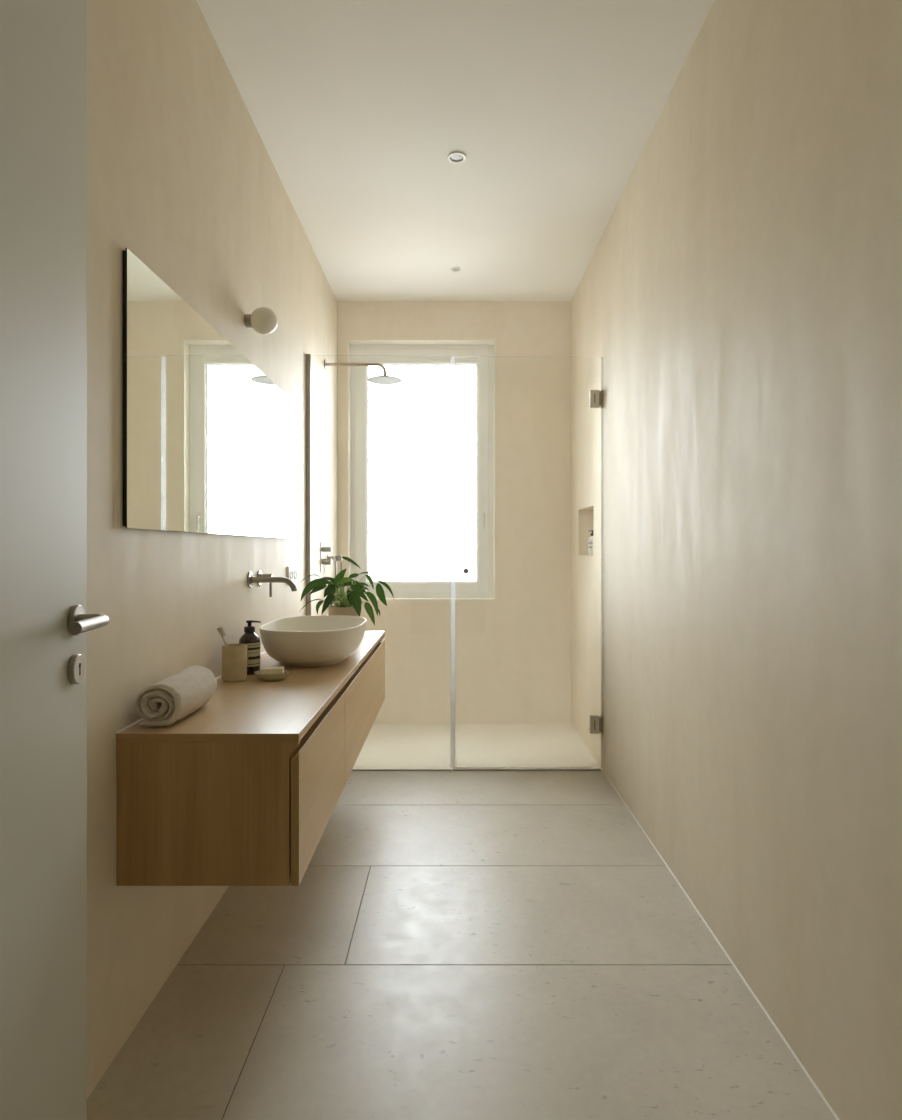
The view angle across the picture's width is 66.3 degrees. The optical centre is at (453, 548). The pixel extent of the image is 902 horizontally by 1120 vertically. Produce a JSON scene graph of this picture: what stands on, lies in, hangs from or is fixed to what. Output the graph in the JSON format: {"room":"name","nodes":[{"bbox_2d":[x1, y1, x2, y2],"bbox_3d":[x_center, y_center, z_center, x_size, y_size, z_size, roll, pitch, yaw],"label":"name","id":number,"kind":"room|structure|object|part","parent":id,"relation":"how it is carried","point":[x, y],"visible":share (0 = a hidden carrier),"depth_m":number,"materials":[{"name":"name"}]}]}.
{"room":"bathroom","nodes":[
{"label":"bathroom","id":0,"kind":"room"},
{"bbox_2d":[87,0,336,1098],"bbox_3d":[-0.845,-0.243,1.115,0.150,3.000,6.930,0,0,0],"label":"wall","id":1,"kind":"structure","parent":0,"point":[181,176],"depth_m":1.84,"materials":[{"name":"paint"}]},
{"bbox_2d":[0,0,108,1119],"bbox_3d":[-0.588,0.003,0.810,0.104,2.292,0.850,0,0,-7],"label":"door","id":2,"kind":"structure","parent":1,"relation":"in","point":[45,622],"depth_m":1.06,"materials":[{"name":"paint"}]},
{"bbox_3d":[-0.593,0.121,1.119,0.033,0.020,0.138,0,0,-7],"label":"lever handle","id":3,"kind":"part","parent":2,"relation":"part of","materials":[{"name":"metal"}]},
{"bbox_2d":[116,651,265,732],"bbox_3d":[-0.768,0.420,2.564,0.003,0.003,1.978,0,0,0],"label":"trim","id":4,"kind":"structure","parent":1,"relation":"attached to","point":[265,651],"depth_m":1.66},
{"bbox_2d":[123,248,300,538],"bbox_3d":[-0.764,-0.374,2.516,0.012,0.650,1.828,0,0,0],"label":"wall mirror","id":5,"kind":"object","parent":1,"relation":"attached to","point":[211,444],"visible":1,"depth_m":2.03,"materials":[{"name":"clear glass"}]},
{"bbox_2d":[116,635,384,885],"bbox_3d":[-0.561,0.605,2.564,0.417,0.328,1.978,0,0,0],"label":"vanity cabinet","id":6,"kind":"object","parent":1,"relation":"attached to","point":[188,813],"visible":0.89,"depth_m":1.57,"materials":[{"name":"brown wood"}]},
{"bbox_3d":[-0.562,0.605,1.585,0.415,0.328,0.019,0,0,0],"label":"panel","id":7,"kind":"part","parent":6,"relation":"part of","materials":[{"name":"brown wood"}]},
{"bbox_2d":[116,631,384,741],"bbox_3d":[-0.561,0.431,2.564,0.417,0.020,1.980,0,0,0],"label":"countertop","id":8,"kind":"structure","parent":6,"relation":"on","point":[253,709],"depth_m":1.83,"materials":[{"name":"brown wood"}]},
{"bbox_2d":[136,665,216,726],"bbox_3d":[-0.693,0.367,1.742,0.121,0.106,0.257,0,0,0],"label":"rolled towel","id":9,"kind":"object","parent":8,"relation":"on","point":[169,700],"visible":1,"depth_m":1.64,"materials":[{"name":"white fabric"}]},
{"bbox_2d":[222,644,246,681],"bbox_3d":[-0.704,0.365,2.218,0.077,0.112,0.077,0,0,0],"label":"tumbler","id":10,"kind":"object","parent":8,"relation":"on","point":[234,656],"visible":1,"depth_m":2.19,"materials":[{"name":"beige ceramic"}]},
{"bbox_2d":[217,627,227,646],"bbox_3d":[-0.718,0.328,2.207,0.077,0.159,0.019,0,0,-10],"label":"toothbrush","id":11,"kind":"object","parent":10,"relation":"in","point":[220,630],"visible":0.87,"depth_m":2.20,"materials":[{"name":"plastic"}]},
{"bbox_2d":[239,620,260,674],"bbox_3d":[-0.688,0.332,2.335,0.074,0.179,0.070,0,0,0],"label":"soap bottle","id":12,"kind":"object","parent":8,"relation":"on","point":[249,637],"visible":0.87,"depth_m":2.31,"materials":[{"name":"black glass"}]},
{"bbox_2d":[248,645,259,664],"bbox_3d":[-0.667,0.354,2.315,0.010,0.064,0.048,0,0,40],"label":"label","id":13,"kind":"object","parent":12,"relation":"attached to","point":[253,650],"depth_m":2.31,"materials":[{"name":"beige paper"}]},
{"bbox_2d":[254,670,289,680],"bbox_3d":[-0.585,0.408,2.222,0.113,0.026,0.086,0,0,0],"label":"soap dish","id":14,"kind":"object","parent":8,"relation":"on","point":[265,677],"visible":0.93,"depth_m":2.19,"materials":[{"name":"beige ceramic"}]},
{"bbox_2d":[262,666,283,673],"bbox_3d":[-0.581,0.393,2.222,0.066,0.024,0.040,0,0,-8],"label":"soap bar","id":15,"kind":"object","parent":14,"relation":"on","point":[266,670],"visible":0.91,"depth_m":2.20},
{"bbox_2d":[259,615,366,666],"bbox_3d":[-0.528,0.352,2.645,0.371,0.139,0.570,0,0,0],"label":"vessel basin","id":16,"kind":"object","parent":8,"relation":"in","point":[304,641],"visible":1,"depth_m":2.43,"materials":[{"name":"ceramic"}]},
{"bbox_2d":[300,557,393,624],"bbox_3d":[-0.490,0.228,3.137,0.433,0.387,0.294,0,0,0],"label":"potted plant","id":17,"kind":"object","parent":8,"relation":"on","point":[353,608],"visible":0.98,"depth_m":3.10,"materials":[{"name":"green plant"}]},
{"bbox_3d":[-0.500,0.342,3.170,0.156,0.159,0.156,0,0,0],"label":"pot","id":18,"kind":"part","parent":17,"relation":"part of","materials":[{"name":"beige ceramic"}]},
{"bbox_3d":[-0.362,0.617,1.908,0.018,0.306,0.666,0,0,0],"label":"drawer","id":19,"kind":"part","parent":6,"relation":"part of","materials":[{"name":"brown wood"}]},
{"bbox_3d":[-0.362,0.617,2.899,0.018,0.306,1.308,0,0,0],"label":"drawer","id":20,"kind":"part","parent":6,"relation":"part of","materials":[{"name":"brown wood"}]},
{"bbox_2d":[244,307,277,334],"bbox_3d":[-0.712,-0.846,2.560,0.116,0.098,0.098,0,0,0],"label":"wall lamp","id":21,"kind":"object","parent":1,"relation":"attached to","point":[263,320],"visible":1,"depth_m":2.53,"materials":[{"name":"white glass"}]},
{"bbox_2d":[247,570,296,596],"bbox_3d":[-0.680,0.137,2.667,0.180,0.106,0.190,0,0,0],"label":"tap","id":22,"kind":"object","parent":1,"relation":"attached to","point":[261,578],"visible":1,"depth_m":2.60,"materials":[{"name":"silver metal"}]},
{"bbox_3d":[-0.724,0.159,2.730,0.009,0.062,0.009,0,0,0],"label":"mixer lever","id":23,"kind":"part","parent":22,"relation":"part of","materials":[{"name":"silver metal"}]},
{"bbox_3d":[-0.675,0.133,2.604,0.170,0.056,0.022,0,0,0],"label":"spout","id":24,"kind":"part","parent":22,"relation":"part of","materials":[{"name":"silver metal"}]},
{"bbox_2d":[287,566,296,584],"bbox_3d":[-0.763,0.124,3.265,0.014,0.086,0.160,0,0,0],"label":"wall socket","id":25,"kind":"object","parent":1,"relation":"attached to","point":[291,570],"visible":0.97,"depth_m":3.25,"materials":[{"name":"white plastic"}]},
{"bbox_2d":[320,542,341,604],"bbox_3d":[-0.726,0.279,4.120,0.088,0.644,0.261,0,0,0],"label":"shower mixer","id":26,"kind":"object","parent":1,"relation":"attached to","point":[335,558],"visible":0.66,"depth_m":4.03,"materials":[{"name":"silver metal"}]},
{"bbox_3d":[-0.767,0.047,4.025,0.005,0.180,0.070,0,0,0],"label":"plate","id":27,"kind":"part","parent":26,"relation":"part of","materials":[{"name":"silver metal"}]},
{"bbox_3d":[-0.739,0.074,4.025,0.054,0.035,0.035,0,0,0],"label":"knob","id":28,"kind":"part","parent":26,"relation":"part of","materials":[{"name":"silver metal"}]},
{"bbox_3d":[-0.739,0.002,4.025,0.054,0.029,0.029,0,0,0],"label":"knob","id":29,"kind":"part","parent":26,"relation":"part of","materials":[{"name":"silver metal"}]},
{"bbox_2d":[324,359,401,384],"bbox_3d":[-0.538,-1.070,4.130,0.464,0.130,0.208,0,0,0],"label":"shower","id":30,"kind":"object","parent":1,"relation":"attached to","point":[384,379],"visible":1,"depth_m":4.12,"materials":[{"name":"metal"}]},
{"bbox_3d":[-0.582,-1.073,4.130,0.363,0.081,0.018,0,0,0],"label":"shower arm","id":31,"kind":"part","parent":30,"relation":"part of","materials":[{"name":"metal"}]},
{"bbox_2d":[306,354,451,770],"bbox_3d":[-0.390,0.070,3.607,0.760,2.174,0.020,0,0,0],"label":"screen","id":32,"kind":"object","parent":1,"relation":"attached to","point":[308,356],"visible":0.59,"depth_m":3.60,"materials":[{"name":"clear glass"}]},
{"bbox_2d":[337,301,570,722],"bbox_3d":[0.005,-0.243,4.700,1.850,3.000,0.240,0,0,0],"label":"wall","id":33,"kind":"structure","parent":0,"point":[513,651],"depth_m":4.58,"materials":[{"name":"beige paint"}]},
{"bbox_2d":[347,339,495,600],"bbox_3d":[-0.212,-0.525,4.664,0.990,1.739,0.172,0,0,0],"label":"window","id":34,"kind":"structure","parent":33,"relation":"in","point":[480,353],"depth_m":4.67,"materials":[{"name":"white paint"}]},
{"bbox_3d":[0.202,-0.183,4.648,0.026,0.120,0.040,0,0,0],"label":"handle","id":35,"kind":"part","parent":34,"relation":"part of","materials":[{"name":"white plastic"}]},
{"bbox_2d":[196,0,713,300],"bbox_3d":[0.005,-1.718,1.235,1.850,0.150,7.170,0,0,0],"label":"ceiling","id":36,"kind":"structure","parent":0,"point":[358,108],"depth_m":2.65,"materials":[{"name":"paint"}]},
{"bbox_2d":[450,267,461,271],"bbox_3d":[0.015,-1.640,4.050,0.066,0.006,0.066,0,0,0],"label":"recessed light","id":37,"kind":"object","parent":36,"relation":"in","point":[453,269],"visible":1,"depth_m":4.05,"materials":[{"name":"white plastic"}]},
{"bbox_2d":[448,151,465,162],"bbox_3d":[0.015,-1.639,2.890,0.078,0.007,0.078,0,0,0],"label":"recessed light","id":38,"kind":"object","parent":36,"relation":"in","point":[454,157],"visible":1,"depth_m":2.89,"materials":[{"name":"white plastic"}]},
{"bbox_2d":[87,723,835,1119],"bbox_3d":[0.005,1.217,1.235,1.850,0.120,7.170,0,0,0],"label":"floor","id":39,"kind":"structure","parent":0,"point":[449,945],"depth_m":1.85,"materials":[{"name":"tile"}]},
{"bbox_2d":[571,0,901,1119],"bbox_3d":[0.855,-0.243,1.115,0.150,3.000,6.930,0,0,0],"label":"wall","id":40,"kind":"structure","parent":0,"point":[736,312],"depth_m":1.70,"materials":[{"name":"paint"}]},
{"bbox_2d":[450,357,602,770],"bbox_3d":[0.382,0.076,3.607,0.796,2.162,0.052,0,0,0],"label":"shower door","id":41,"kind":"structure","parent":40,"relation":"attached to","point":[595,396],"depth_m":3.60,"materials":[{"name":"clear glass"}]},
{"bbox_2d":[588,530,592,554],"bbox_3d":[0.827,-0.037,4.100,0.054,0.148,0.052,0,0,0],"label":"soap bottle","id":42,"kind":"object","parent":40,"relation":"in","point":[590,540],"visible":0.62,"depth_m":4.08,"materials":[{"name":"white plastic"}]},
{"bbox_2d":[603,771,838,1119],"bbox_3d":[0.778,1.155,1.974,0.006,0.006,3.247,0,0,0],"label":"trim","id":43,"kind":"structure","parent":40,"relation":"attached to","point":[708,927],"depth_m":1.84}
]}

